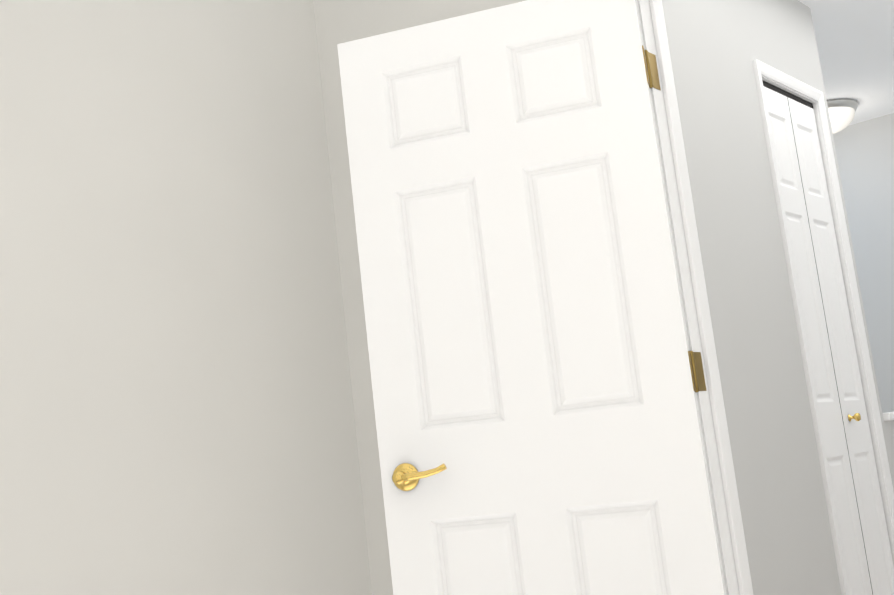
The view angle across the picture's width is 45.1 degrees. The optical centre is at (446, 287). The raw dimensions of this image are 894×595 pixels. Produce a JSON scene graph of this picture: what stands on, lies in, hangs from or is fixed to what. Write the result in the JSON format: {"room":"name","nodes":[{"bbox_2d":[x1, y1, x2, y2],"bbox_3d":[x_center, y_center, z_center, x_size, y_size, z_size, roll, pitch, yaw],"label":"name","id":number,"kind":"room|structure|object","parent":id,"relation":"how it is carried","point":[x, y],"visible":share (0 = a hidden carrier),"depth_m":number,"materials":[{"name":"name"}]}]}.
{"room":"bedroom","nodes":[
{"label":"bedroom","id":0,"kind":"room"},
{"bbox_2d":[0,0,371,594],"bbox_3d":[-1.248,0.191,2.128,0.115,2.443,2.822,-14,-12,39],"label":"wall","id":1,"kind":"structure","parent":0,"point":[177,417],"depth_m":2.73,"materials":[{"name":"beige paint"}]},
{"bbox_2d":[313,0,526,594],"bbox_3d":[1.002,-0.042,2.144,3.557,2.445,0.115,-14,-12,39],"label":"wall","id":2,"kind":"structure","parent":0,"point":[339,21],"depth_m":3.15,"materials":[{"name":"beige paint"}]},
{"bbox_2d":[662,0,893,594],"bbox_3d":[1.496,0.188,3.847,0.115,2.446,3.128,-14,-12,39],"label":"wall","id":3,"kind":"structure","parent":0,"point":[716,47],"depth_m":3.08,"materials":[{"name":"paint"}]},
{"bbox_2d":[636,0,752,594],"bbox_3d":[0.889,0.155,2.229,0.898,2.091,0.149,-14,-12,39],"label":"door frame","id":4,"kind":"structure","parent":3,"relation":"attached to","point":[733,550],"depth_m":2.49,"materials":[{"name":"white paint"}]},
{"bbox_2d":[337,0,725,594],"bbox_3d":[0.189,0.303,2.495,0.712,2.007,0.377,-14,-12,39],"label":"door","id":5,"kind":"structure","parent":4,"relation":"attached to","point":[535,384],"depth_m":2.52,"materials":[{"name":"white paint"}]},
{"bbox_2d":[752,59,893,594],"bbox_3d":[1.217,0.341,3.471,0.115,2.060,0.485,-14,-12,39],"label":"door frame","id":6,"kind":"structure","parent":3,"relation":"attached to","point":[787,92],"depth_m":3.64,"materials":[{"name":"white paint"}]},
{"bbox_2d":[763,86,893,594],"bbox_3d":[1.254,0.345,3.439,0.066,2.010,0.445,-14,-12,39],"label":"closet door","id":7,"kind":"structure","parent":3,"relation":"in","point":[854,484],"depth_m":3.48,"materials":[{"name":"white paint"}]},
{"bbox_2d":[882,412,893,420],"bbox_3d":[1.996,0.500,4.345,0.159,0.042,1.690,-14,-12,39],"label":"trim","id":8,"kind":"structure","parent":3,"relation":"on","point":[888,416],"depth_m":3.67,"materials":[{"name":"white paint"}]},
{"bbox_2d":[798,0,893,125],"bbox_3d":[0.954,-1.234,2.541,3.680,0.134,6.180,-14,-12,39],"label":"ceiling","id":9,"kind":"structure","parent":0,"point":[855,42],"depth_m":4.41,"materials":[{"name":"white paint"}]},
{"bbox_2d":[827,98,857,133],"bbox_3d":[1.825,-0.790,5.165,0.300,0.141,0.300,-14,-12,39],"label":"hall ceiling light","id":10,"kind":"object","parent":9,"relation":"attached to","point":[842,111],"visible":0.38,"depth_m":5.06,"materials":[{"name":"white glass"}]},
{"bbox_2d":[833,113,893,412],"bbox_3d":[2.587,0.273,5.044,2.380,2.437,0.115,-14,-12,39],"label":"wall","id":11,"kind":"structure","parent":0,"point":[865,153],"depth_m":5.39,"materials":[{"name":"paint"}]}
]}

